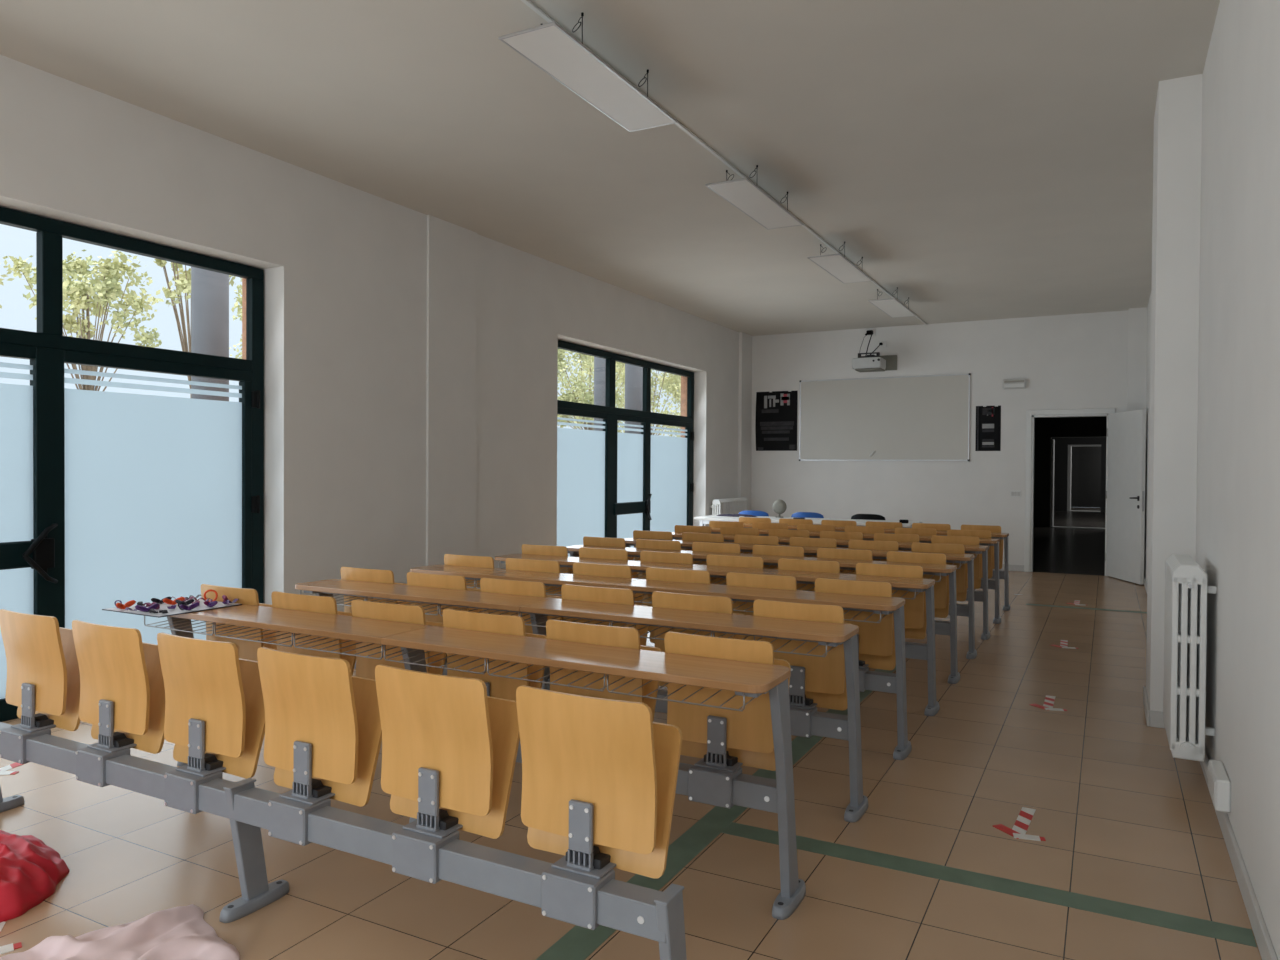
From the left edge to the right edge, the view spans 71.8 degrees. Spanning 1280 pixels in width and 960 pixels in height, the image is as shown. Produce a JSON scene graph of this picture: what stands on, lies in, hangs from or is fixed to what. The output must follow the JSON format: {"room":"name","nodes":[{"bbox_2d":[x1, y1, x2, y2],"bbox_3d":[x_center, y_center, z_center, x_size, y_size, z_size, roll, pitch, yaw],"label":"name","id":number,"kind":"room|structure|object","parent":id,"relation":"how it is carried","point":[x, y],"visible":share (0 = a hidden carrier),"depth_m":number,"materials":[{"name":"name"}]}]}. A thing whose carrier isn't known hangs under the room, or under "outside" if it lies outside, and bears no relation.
{"room":"lecture hall","nodes":[
{"label":"lecture hall","id":0,"kind":"room"},
{"bbox_2d":[0,55,738,611],"bbox_3d":[-2.150,-0.403,6.724,0.249,3.501,16.279,1,1,28],"label":"wall","id":1,"kind":"structure","parent":0,"point":[344,266],"depth_m":6.46,"materials":[{"name":"white paint"}]},
{"bbox_2d":[0,207,263,721],"bbox_3d":[-3.433,-0.075,4.401,0.154,2.690,3.725,1,1,28],"label":"window","id":2,"kind":"structure","parent":1,"relation":"in","point":[106,498],"depth_m":5.18,"materials":[{"name":"green metal"}]},
{"bbox_2d":[557,340,693,556],"bbox_3d":[-0.115,-0.136,10.666,0.154,2.690,3.725,1,1,28],"label":"window","id":3,"kind":"structure","parent":1,"relation":"in","point":[611,483],"depth_m":10.52,"materials":[{"name":"green metal"}]},
{"bbox_2d":[711,497,747,514],"bbox_3d":[1.280,0.628,12.768,0.170,0.725,1.100,1,1,28],"label":"radiator","id":4,"kind":"object","parent":1,"relation":"attached to","point":[728,505],"visible":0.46,"depth_m":12.57,"materials":[{"name":"white metal"}]},
{"bbox_2d":[242,278,686,437],"bbox_3d":[-2.315,-0.405,6.812,0.125,3.501,16.279,1,1,28],"label":"brick wall","id":5,"kind":"structure","parent":0,"point":[683,379],"depth_m":6.11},
{"bbox_2d":[0,0,1219,335],"bbox_3d":[0.251,-2.221,5.435,5.905,0.200,16.279,1,1,28],"label":"ceiling","id":6,"kind":"structure","parent":0,"point":[980,159],"depth_m":5.21,"materials":[{"name":"paint"}]},
{"bbox_2d":[499,12,676,131],"bbox_3d":[-0.208,-2.019,4.323,0.294,0.181,1.200,1,1,28],"label":"ceiling light","id":7,"kind":"object","parent":6,"relation":"hanging from","point":[548,46],"visible":1,"depth_m":4.22,"materials":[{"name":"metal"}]},
{"bbox_2d":[521,0,926,324],"bbox_3d":[0.329,-2.114,5.441,0.024,0.013,15.760,1,1,28],"label":"conduit","id":8,"kind":"object","parent":6,"relation":"attached to","point":[528,3],"visible":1,"depth_m":5.63,"materials":[{"name":"white metal"}]},
{"bbox_2d":[705,165,803,229],"bbox_3d":[0.843,-2.038,6.306,0.294,0.181,1.200,1,1,28],"label":"ceiling light","id":9,"kind":"object","parent":6,"relation":"hanging from","point":[743,194],"visible":1,"depth_m":6.23,"materials":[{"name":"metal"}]},
{"bbox_2d":[807,241,872,283],"bbox_3d":[1.893,-2.058,8.290,0.294,0.181,1.200,1,1,28],"label":"ceiling light","id":10,"kind":"object","parent":6,"relation":"hanging from","point":[838,266],"visible":1,"depth_m":8.19,"materials":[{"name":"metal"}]},
{"bbox_2d":[810,255,870,282],"bbox_3d":[1.893,-1.970,8.291,0.270,0.004,1.176,1,1,28],"label":"diffuser","id":11,"kind":"object","parent":10,"relation":"attached to","point":[838,266],"depth_m":8.23,"materials":[{"name":"white plastic"}]},
{"bbox_2d":[868,287,915,317],"bbox_3d":[2.944,-2.077,10.274,0.294,0.181,1.200,1,1,28],"label":"ceiling light","id":12,"kind":"object","parent":6,"relation":"hanging from","point":[892,307],"visible":1,"depth_m":10.19,"materials":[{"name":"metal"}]},
{"bbox_2d":[870,299,914,317],"bbox_3d":[2.944,-1.990,10.275,0.270,0.004,1.176,1,1,28],"label":"diffuser","id":13,"kind":"object","parent":12,"relation":"attached to","point":[893,308],"depth_m":10.19,"materials":[{"name":"white plastic"}]},
{"bbox_2d":[0,507,1261,959],"bbox_3d":[6.531,1.246,15.678,7.500,0.120,40.200,1,1,28],"label":"floor","id":14,"kind":"structure","parent":0,"point":[1120,818],"depth_m":3.17,"materials":[{"name":"tile"}]},
{"bbox_2d":[0,921,21,953],"bbox_3d":[-1.900,1.303,2.547,0.186,0.002,0.354,0,1,-37],"label":"tape","id":15,"kind":"object","parent":14,"relation":"on","point":[10,947],"depth_m":2.47,"materials":[{"name":"white plastic"}]},
{"bbox_2d":[0,762,25,774],"bbox_3d":[-2.824,1.278,4.012,0.186,0.002,0.354,0,1,-3],"label":"tape","id":16,"kind":"object","parent":14,"relation":"on","point":[3,771],"depth_m":3.91,"materials":[{"name":"white plastic"}]},
{"bbox_2d":[0,830,69,922],"bbox_3d":[-2.218,1.216,2.768,0.785,0.165,0.695,1,1,28],"label":"plastic bag","id":17,"kind":"object","parent":14,"relation":"on","point":[31,870],"visible":1,"depth_m":2.77,"materials":[{"name":"red plastic"}]},
{"bbox_2d":[0,904,239,959],"bbox_3d":[-1.417,1.270,2.357,0.571,0.077,0.480,0,1,-43],"label":"cloth","id":18,"kind":"object","parent":14,"relation":"on","point":[181,932],"visible":1,"depth_m":2.42,"materials":[{"name":"pink fabric"}]},
{"bbox_2d":[0,609,686,959],"bbox_3d":[-1.208,0.900,2.733,3.010,0.812,0.242,1,1,28],"label":"bench","id":19,"kind":"object","parent":14,"relation":"on","point":[599,776],"visible":1,"depth_m":2.45,"materials":[{"name":"grey paint"}]},
{"bbox_2d":[426,215,476,565],"bbox_3d":[-1.589,-0.459,7.491,0.022,3.401,0.620,1,1,28],"label":"wall pier","id":20,"kind":"object","parent":14,"relation":"on","point":[451,406],"visible":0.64,"depth_m":7.45,"materials":[{"name":"white paint"}]},
{"bbox_2d":[144,584,805,919],"bbox_3d":[-0.809,0.895,3.337,2.870,0.812,0.466,1,1,28],"label":"bench","id":21,"kind":"object","parent":14,"relation":"on","point":[728,699],"visible":0.7,"depth_m":2.95,"materials":[{"name":"grey paint"}]},
{"bbox_2d":[102,599,241,617],"bbox_3d":[-1.984,0.530,3.770,0.377,0.025,0.391,1,1,28],"label":"sheet","id":22,"kind":"object","parent":21,"relation":"on","point":[202,607],"depth_m":3.69,"materials":[{"name":"white paper"}]},
{"bbox_2d":[116,600,135,608],"bbox_3d":[-2.143,0.521,3.681,0.025,0.034,0.095,1,1,17],"label":"ribbon bow","id":23,"kind":"object","parent":22,"relation":"on","point":[132,602],"visible":0.94,"depth_m":3.68,"materials":[{"name":"orange fabric"}]},
{"bbox_2d":[135,603,158,611],"bbox_3d":[-2.017,0.524,3.620,0.089,0.031,0.023,0,1,-41],"label":"ribbon bow","id":24,"kind":"object","parent":22,"relation":"on","point":[154,606],"visible":0.98,"depth_m":3.61,"materials":[{"name":"purple fabric"}]},
{"bbox_2d":[151,597,171,603],"bbox_3d":[-2.075,0.522,3.831,0.082,0.029,0.021,0,1,-43],"label":"ribbon bow","id":25,"kind":"object","parent":22,"relation":"on","point":[155,600],"visible":0.85,"depth_m":3.83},
{"bbox_2d":[163,597,184,604],"bbox_3d":[-2.008,0.521,3.807,0.023,0.031,0.089,1,1,44],"label":"ribbon bow","id":26,"kind":"object","parent":22,"relation":"on","point":[167,601],"visible":0.93,"depth_m":3.80,"materials":[{"name":"orange fabric"}]},
{"bbox_2d":[175,599,193,604],"bbox_3d":[-1.951,0.524,3.788,0.076,0.027,0.020,0,1,-17],"label":"ribbon bow","id":27,"kind":"object","parent":22,"relation":"on","point":[190,601],"visible":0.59,"depth_m":3.78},
{"bbox_2d":[180,602,199,609],"bbox_3d":[-1.868,0.525,3.665,0.021,0.029,0.082,1,1,36],"label":"ribbon bow","id":28,"kind":"object","parent":22,"relation":"on","point":[194,605],"visible":1,"depth_m":3.66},
{"bbox_2d":[203,589,217,601],"bbox_3d":[-1.881,0.509,3.876,0.060,0.060,0.020,0,1,-6],"label":"loop","id":29,"kind":"object","parent":22,"relation":"on","point":[216,593],"visible":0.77,"depth_m":3.87,"materials":[{"name":"plastic"}]},
{"bbox_2d":[206,599,217,606],"bbox_3d":[-1.822,0.525,3.754,0.082,0.029,0.021,1,1,35],"label":"ribbon bow","id":30,"kind":"object","parent":22,"relation":"on","point":[210,604],"visible":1,"depth_m":3.74,"materials":[{"name":"purple fabric"}]},
{"bbox_2d":[295,567,867,822],"bbox_3d":[-0.421,0.888,4.070,2.870,0.812,0.464,1,1,28],"label":"bench","id":31,"kind":"object","parent":14,"relation":"on","point":[820,649],"visible":0.48,"depth_m":3.66,"materials":[{"name":"grey paint"}]},
{"bbox_2d":[410,554,911,759],"bbox_3d":[-0.022,0.881,4.801,2.870,0.812,0.467,1,1,28],"label":"bench","id":32,"kind":"object","parent":14,"relation":"on","point":[870,606],"visible":0.38,"depth_m":4.40,"materials":[{"name":"grey paint"}]},
{"bbox_2d":[536,666,895,959],"bbox_3d":[0.328,1.306,3.460,0.117,0.002,6.000,1,1,28],"label":"tape","id":33,"kind":"object","parent":14,"relation":"on","point":[578,943],"visible":0.44,"depth_m":3.12,"materials":[{"name":"green plastic"}]},
{"bbox_2d":[495,544,939,715],"bbox_3d":[0.362,0.874,5.538,2.870,0.812,0.468,1,1,28],"label":"bench","id":34,"kind":"object","parent":14,"relation":"on","point":[907,582],"visible":0.26,"depth_m":5.19,"materials":[{"name":"grey paint"}]},
{"bbox_2d":[738,332,751,510],"bbox_3d":[1.598,-0.518,13.480,0.050,3.401,0.429,1,1,28],"label":"pier","id":35,"kind":"object","parent":14,"relation":"on","point":[745,340],"visible":0.64,"depth_m":13.40,"materials":[{"name":"white paint"}]},
{"bbox_2d":[739,510,768,515],"bbox_3d":[1.587,0.804,11.930,0.450,0.801,0.466,1,1,28],"label":"chair","id":36,"kind":"object","parent":14,"relation":"on","point":[748,512],"visible":0.09,"depth_m":11.71,"materials":[{"name":"blue fabric"}]},
{"bbox_2d":[565,536,959,683],"bbox_3d":[0.746,0.866,6.274,2.870,0.812,0.466,1,1,28],"label":"bench","id":37,"kind":"object","parent":14,"relation":"on","point":[934,566],"visible":0.26,"depth_m":5.96,"materials":[{"name":"grey paint"}]},
{"bbox_2d":[624,530,976,658],"bbox_3d":[1.135,0.859,7.008,2.870,0.812,0.466,1,1,28],"label":"bench","id":38,"kind":"object","parent":14,"relation":"on","point":[955,554],"visible":0.2,"depth_m":6.70,"materials":[{"name":"grey paint"}]},
{"bbox_2d":[791,512,823,517],"bbox_3d":[2.241,0.813,11.584,0.450,0.801,0.466,1,1,28],"label":"chair","id":39,"kind":"object","parent":14,"relation":"on","point":[797,514],"visible":0.07,"depth_m":11.37,"materials":[{"name":"blue fabric"}]},
{"bbox_2d":[694,515,921,527],"bbox_3d":[1.998,0.849,10.742,2.640,0.745,0.700,1,1,28],"label":"desk","id":40,"kind":"object","parent":14,"relation":"on","point":[703,519],"visible":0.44,"depth_m":10.80,"materials":[{"name":"white laminate"}]},
{"bbox_2d":[716,514,756,516],"bbox_3d":[1.240,0.449,11.316,0.576,0.027,0.275,1,1,28],"label":"folded cloth","id":41,"kind":"object","parent":40,"relation":"on","point":[729,515],"visible":1,"depth_m":11.22,"materials":[{"name":"white fabric"}]},
{"bbox_2d":[773,499,786,517],"bbox_3d":[1.750,0.357,11.094,0.184,0.227,0.099,1,1,28],"label":"globe","id":42,"kind":"object","parent":40,"relation":"on","point":[779,506],"visible":1,"depth_m":11.06,"materials":[{"name":"beige plastic"}]},
{"bbox_2d":[899,519,908,522],"bbox_3d":[3.005,0.471,10.069,0.100,0.040,0.060,1,1,16],"label":"pouch","id":43,"kind":"object","parent":40,"relation":"on","point":[900,520],"visible":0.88,"depth_m":10.04,"materials":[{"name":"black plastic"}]},
{"bbox_2d":[672,525,989,639],"bbox_3d":[1.524,0.852,7.743,2.870,0.812,0.466,1,1,28],"label":"bench","id":44,"kind":"object","parent":14,"relation":"on","point":[971,544],"visible":0.19,"depth_m":7.43,"materials":[{"name":"grey paint"}]},
{"bbox_2d":[709,521,1000,623],"bbox_3d":[1.913,0.845,8.477,2.870,0.812,0.466,1,1,28],"label":"bench","id":45,"kind":"object","parent":14,"relation":"on","point":[925,535],"visible":0.22,"depth_m":8.16,"materials":[{"name":"grey paint"}]},
{"bbox_2d":[851,514,885,519],"bbox_3d":[2.930,0.822,11.219,0.450,0.801,0.466,1,1,28],"label":"chair","id":46,"kind":"object","parent":14,"relation":"on","point":[856,516],"visible":0.09,"depth_m":11.01,"materials":[{"name":"black fabric"}]},
{"bbox_2d":[739,517,1009,610],"bbox_3d":[2.302,0.838,9.211,2.870,0.812,0.466,1,1,28],"label":"bench","id":47,"kind":"object","parent":14,"relation":"on","point":[889,527],"visible":0.17,"depth_m":8.88,"materials":[{"name":"grey paint"}]},
{"bbox_2d":[721,822,1256,946],"bbox_3d":[1.024,1.317,2.962,1.709,0.001,0.110,1,1,28],"label":"tape","id":48,"kind":"object","parent":14,"relation":"on","point":[1193,925],"visible":1,"depth_m":2.86,"materials":[{"name":"green plastic"}]},
{"bbox_2d":[993,807,1045,840],"bbox_3d":[1.444,1.313,3.401,0.176,0.002,0.336,1,1,18],"label":"tape","id":49,"kind":"object","parent":14,"relation":"on","point":[1019,830],"depth_m":3.34,"materials":[{"name":"white plastic"}]},
{"bbox_2d":[1029,695,1066,710],"bbox_3d":[2.355,1.296,5.157,0.186,0.002,0.354,1,1,15],"label":"tape","id":50,"kind":"object","parent":14,"relation":"on","point":[1048,704],"depth_m":5.09,"materials":[{"name":"white plastic"}]},
{"bbox_2d":[1051,640,1078,648],"bbox_3d":[3.281,1.279,6.906,0.186,0.002,0.354,1,1,13],"label":"tape","id":51,"kind":"object","parent":14,"relation":"on","point":[1063,643],"depth_m":6.84,"materials":[{"name":"white plastic"}]},
{"bbox_2d":[1067,600,1083,604],"bbox_3d":[4.456,1.258,9.080,0.186,0.002,0.354,1,1,15],"label":"tape","id":52,"kind":"object","parent":14,"relation":"on","point":[1076,602],"depth_m":9.01,"materials":[{"name":"white plastic"}]},
{"bbox_2d":[1026,603,1146,612],"bbox_3d":[4.386,1.263,8.700,1.080,0.001,0.100,1,1,28],"label":"tape","id":53,"kind":"object","parent":14,"relation":"on","point":[1027,603],"visible":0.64,"depth_m":8.69,"materials":[{"name":"plastic"}]},
{"bbox_2d":[1146,74,1202,711],"bbox_3d":[2.937,-0.396,4.880,0.195,3.401,0.580,1,1,28],"label":"wall pier","id":54,"kind":"object","parent":14,"relation":"on","point":[1177,144],"visible":0.71,"depth_m":4.63,"materials":[{"name":"white paint"}]},
{"bbox_2d":[1143,687,1164,727],"bbox_3d":[2.917,1.262,4.899,0.209,0.085,0.594,1,1,28],"label":"baseboard","id":55,"kind":"object","parent":54,"relation":"attached to","point":[1153,718],"visible":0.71,"depth_m":4.67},
{"bbox_2d":[751,310,1127,564],"bbox_3d":[3.992,-0.440,12.546,5.905,3.501,0.160,1,1,28],"label":"wall","id":56,"kind":"structure","parent":0,"point":[1070,361],"depth_m":12.24,"materials":[{"name":"white paint"}]},
{"bbox_2d":[755,389,797,450],"bbox_3d":[2.069,-0.907,13.457,0.667,0.923,0.020,1,1,28],"label":"poster","id":57,"kind":"object","parent":56,"relation":"attached to","point":[776,411],"visible":1,"depth_m":13.45,"materials":[{"name":"black paper"}]},
{"bbox_2d":[758,409,794,449],"bbox_3d":[2.077,-0.766,13.455,0.596,0.623,0.017,1,1,28],"label":"print","id":58,"kind":"object","parent":57,"relation":"attached to","point":[776,427],"depth_m":13.45},
{"bbox_2d":[764,393,789,407],"bbox_3d":[2.083,-1.204,13.448,0.406,0.217,0.017,1,1,28],"label":"print","id":59,"kind":"object","parent":57,"relation":"on","point":[771,400],"depth_m":13.44},
{"bbox_2d":[781,394,788,402],"bbox_3d":[2.202,-1.234,13.385,0.124,0.136,0.017,1,1,28],"label":"print","id":60,"kind":"object","parent":57,"relation":"attached to","point":[784,397],"depth_m":13.38},
{"bbox_2d":[852,328,896,371],"bbox_3d":[3.307,-1.853,12.450,0.490,0.660,0.626,1,1,28],"label":"projector","id":61,"kind":"object","parent":56,"relation":"attached to","point":[869,363],"visible":1,"depth_m":12.30,"materials":[{"name":"plastic"}]},
{"bbox_2d":[799,373,970,460],"bbox_3d":[3.464,-0.875,12.717,2.426,1.210,0.025,1,1,28],"label":"whiteboard","id":62,"kind":"object","parent":56,"relation":"attached to","point":[905,418],"visible":1,"depth_m":12.67,"materials":[{"name":"plastic"}]},
{"bbox_2d":[975,404,1000,450],"bbox_3d":[4.740,-0.713,12.044,0.320,0.635,0.020,1,1,28],"label":"poster","id":63,"kind":"object","parent":56,"relation":"attached to","point":[988,418],"visible":1,"depth_m":12.04,"materials":[{"name":"black paper"}]},
{"bbox_2d":[977,407,994,449],"bbox_3d":[4.715,-0.703,12.059,0.224,0.590,0.017,1,1,28],"label":"print","id":64,"kind":"object","parent":63,"relation":"attached to","point":[985,415],"depth_m":12.05},
{"bbox_2d":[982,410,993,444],"bbox_3d":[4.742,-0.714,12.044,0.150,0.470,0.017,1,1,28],"label":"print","id":65,"kind":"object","parent":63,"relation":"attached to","point":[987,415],"depth_m":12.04},
{"bbox_2d":[993,564,1023,571],"bbox_3d":[3.436,1.162,12.759,3.900,0.085,0.012,1,1,28],"label":"baseboard","id":66,"kind":"structure","parent":56,"relation":"attached to","point":[1011,567],"depth_m":11.90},
{"bbox_2d":[1003,379,1025,388],"bbox_3d":[5.023,-1.289,11.870,0.290,0.130,0.056,1,1,28],"label":"emergency light","id":67,"kind":"object","parent":56,"relation":"attached to","point":[1007,383],"visible":1,"depth_m":11.85,"materials":[{"name":"white plastic"}]},
{"bbox_2d":[1010,490,1020,496],"bbox_3d":[5.050,0.186,11.893,0.136,0.090,0.015,1,1,28],"label":"light switch","id":68,"kind":"object","parent":56,"relation":"attached to","point":[1013,493],"visible":1,"depth_m":11.89,"materials":[{"name":"white plastic"}]},
{"bbox_2d":[1024,408,1145,584],"bbox_3d":[5.830,0.158,11.312,0.678,2.160,1.638,0,1,-29],"label":"door","id":69,"kind":"structure","parent":56,"relation":"in","point":[1126,431],"depth_m":11.00,"materials":[{"name":"white wood"}]},
{"bbox_2d":[1034,416,1106,526],"bbox_3d":[10.557,-0.234,21.000,5.400,2.750,0.200,1,1,28],"label":"wall","id":70,"kind":"structure","parent":0,"point":[1046,429],"depth_m":21.29,"materials":[{"name":"paint"}]},
{"bbox_2d":[1050,439,1104,528],"bbox_3d":[10.713,0.082,21.062,1.675,2.121,0.550,1,1,28],"label":"trim","id":71,"kind":"structure","parent":70,"relation":"attached to","point":[1052,440],"depth_m":21.23,"materials":[{"name":"white ceramic"}]},
{"bbox_2d":[1051,437,1105,511],"bbox_3d":[15.143,-0.319,29.660,5.400,2.750,0.200,1,1,28],"label":"wall","id":72,"kind":"structure","parent":0,"point":[1061,443],"depth_m":29.95,"materials":[{"name":"paint"}]},
{"bbox_2d":[1067,445,1100,511],"bbox_3d":[15.104,-0.069,30.062,1.000,2.241,0.930,1,1,28],"label":"trim","id":73,"kind":"structure","parent":72,"relation":"attached to","point":[1069,446],"depth_m":29.89,"materials":[{"name":"white ceramic"}]},
{"bbox_2d":[1071,446,1100,507],"bbox_3d":[16.898,-0.351,32.974,5.400,2.750,0.100,1,1,28],"label":"wall","id":74,"kind":"structure","parent":0,"point":[1086,461],"depth_m":33.04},
{"bbox_2d":[1127,307,1146,410],"bbox_3d":[6.265,-0.458,11.173,0.205,3.401,0.139,1,1,28],"label":"pier","id":75,"kind":"object","parent":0,"point":[1137,317],"visible":0.36,"depth_m":11.10,"materials":[{"name":"white paint"}]},
{"bbox_2d":[1144,0,1279,959],"bbox_3d":[2.760,-0.337,4.125,0.200,3.501,16.279,1,1,28],"label":"wall","id":76,"kind":"structure","parent":0,"point":[1238,495],"depth_m":2.99,"materials":[{"name":"white paint"}]},
{"bbox_2d":[1163,554,1216,761],"bbox_3d":[2.423,0.761,3.903,0.162,0.817,0.560,1,1,28],"label":"radiator","id":77,"kind":"object","parent":76,"relation":"attached to","point":[1186,588],"visible":1,"depth_m":3.71,"materials":[{"name":"white metal"}]},
{"bbox_2d":[1202,752,1208,777],"bbox_3d":[2.549,1.207,4.026,0.016,0.037,1.280,1,1,28],"label":"duct","id":78,"kind":"object","parent":76,"relation":"attached to","point":[1206,762],"visible":0.02,"depth_m":3.73,"materials":[{"name":"grey plastic"}]},
{"bbox_2d":[1144,575,1277,959],"bbox_3d":[2.623,1.270,4.135,0.014,0.085,15.740,1,1,28],"label":"baseboard","id":79,"kind":"structure","parent":76,"relation":"attached to","point":[1265,946],"depth_m":2.74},
{"bbox_2d":[1208,760,1230,812],"bbox_3d":[2.167,1.143,3.311,0.050,0.115,0.260,1,1,28],"label":"junction box","id":80,"kind":"object","parent":76,"relation":"attached to","point":[1219,784],"visible":1,"depth_m":3.21,"materials":[{"name":"white plastic"}]},
{"label":"outside","id":81,"kind":"structure","parent":0,"visible":0},
{"bbox_3d":[-19.502,0.873,32.970,54.700,0.120,120.000,1,1,28],"label":"ground","id":82,"kind":"structure","parent":81,"visible":0},
{"bbox_2d":[0,266,7,308],"bbox_3d":[-9.047,-1.042,11.103,1.808,4.421,1.714,1,1,28],"label":"tree","id":83,"kind":"object","parent":82,"relation":"on","point":[4,275],"visible":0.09,"depth_m":11.31,"materials":[{"name":"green plant"}]},
{"bbox_2d":[3,249,161,390],"bbox_3d":[-9.210,-1.420,14.651,1.917,5.082,1.923,1,1,28],"label":"tree","id":84,"kind":"object","parent":82,"relation":"on","point":[108,290],"visible":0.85,"depth_m":14.65,"materials":[{"name":"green plant"}]},
{"bbox_2d":[154,259,241,397],"bbox_3d":[-6.952,-1.330,13.747,1.190,4.954,1.280,1,1,28],"label":"tree","id":85,"kind":"object","parent":82,"relation":"on","point":[182,281],"visible":0.23,"depth_m":13.50,"materials":[{"name":"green plant"}]},
{"bbox_2d":[191,267,228,400],"bbox_3d":[-3.784,-0.966,7.789,0.440,4.420,0.440,1,1,28],"label":"column","id":86,"kind":"structure","parent":82,"relation":"on","point":[209,289],"depth_m":7.66,"materials":[{"name":"grey concrete"}]},
{"bbox_2d":[229,284,241,358],"bbox_3d":[-7.489,-1.586,18.965,2.217,5.322,2.272,1,1,28],"label":"tree","id":87,"kind":"object","parent":82,"relation":"on","point":[239,299],"visible":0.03,"depth_m":18.60,"materials":[{"name":"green plant"}]},
{"bbox_2d":[557,351,580,396],"bbox_3d":[-4.420,-2.329,31.451,4.393,6.519,4.134,1,1,28],"label":"tree","id":88,"kind":"object","parent":82,"relation":"on","point":[566,351],"visible":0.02,"depth_m":31.94,"materials":[{"name":"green plant"}]},
{"bbox_2d":[557,349,624,429],"bbox_3d":[-1.394,-1.814,25.057,3.237,5.694,3.497,1,1,32],"label":"tree","id":89,"kind":"object","parent":82,"relation":"on","point":[572,395],"visible":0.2,"depth_m":24.46,"materials":[{"name":"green plant"}]},
{"bbox_2d":[594,357,605,430],"bbox_3d":[-0.574,-1.026,13.851,0.440,4.420,0.440,1,1,28],"label":"column","id":90,"kind":"structure","parent":82,"relation":"on","point":[599,363],"depth_m":13.71,"materials":[{"name":"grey concrete"}]},
{"bbox_2d":[568,354,658,432],"bbox_3d":[-1.183,-2.696,37.998,4.163,7.122,5.017,1,1,28],"label":"tree","id":91,"kind":"object","parent":82,"relation":"on","point":[587,369],"visible":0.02,"depth_m":37.82,"materials":[{"name":"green plant"}]},
{"bbox_2d":[585,361,680,434],"bbox_3d":[0.163,-1.980,28.855,3.349,5.946,3.450,1,1,28],"label":"tree","id":92,"kind":"object","parent":82,"relation":"on","point":[677,394],"visible":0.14,"depth_m":28.47,"materials":[{"name":"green plant"}]},
{"bbox_2d":[625,363,642,433],"bbox_3d":[-0.106,-1.034,14.735,0.440,4.420,0.440,1,1,28],"label":"column","id":93,"kind":"structure","parent":82,"relation":"on","point":[633,374],"depth_m":14.60,"materials":[{"name":"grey concrete"}]},
{"bbox_2d":[658,372,680,436],"bbox_3d":[2.387,-2.067,32.137,3.629,6.064,3.654,0,1,-1],"label":"tree","id":94,"kind":"object","parent":82,"relation":"on","point":[660,385],"visible":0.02,"depth_m":32.59,"materials":[{"name":"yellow plant"}]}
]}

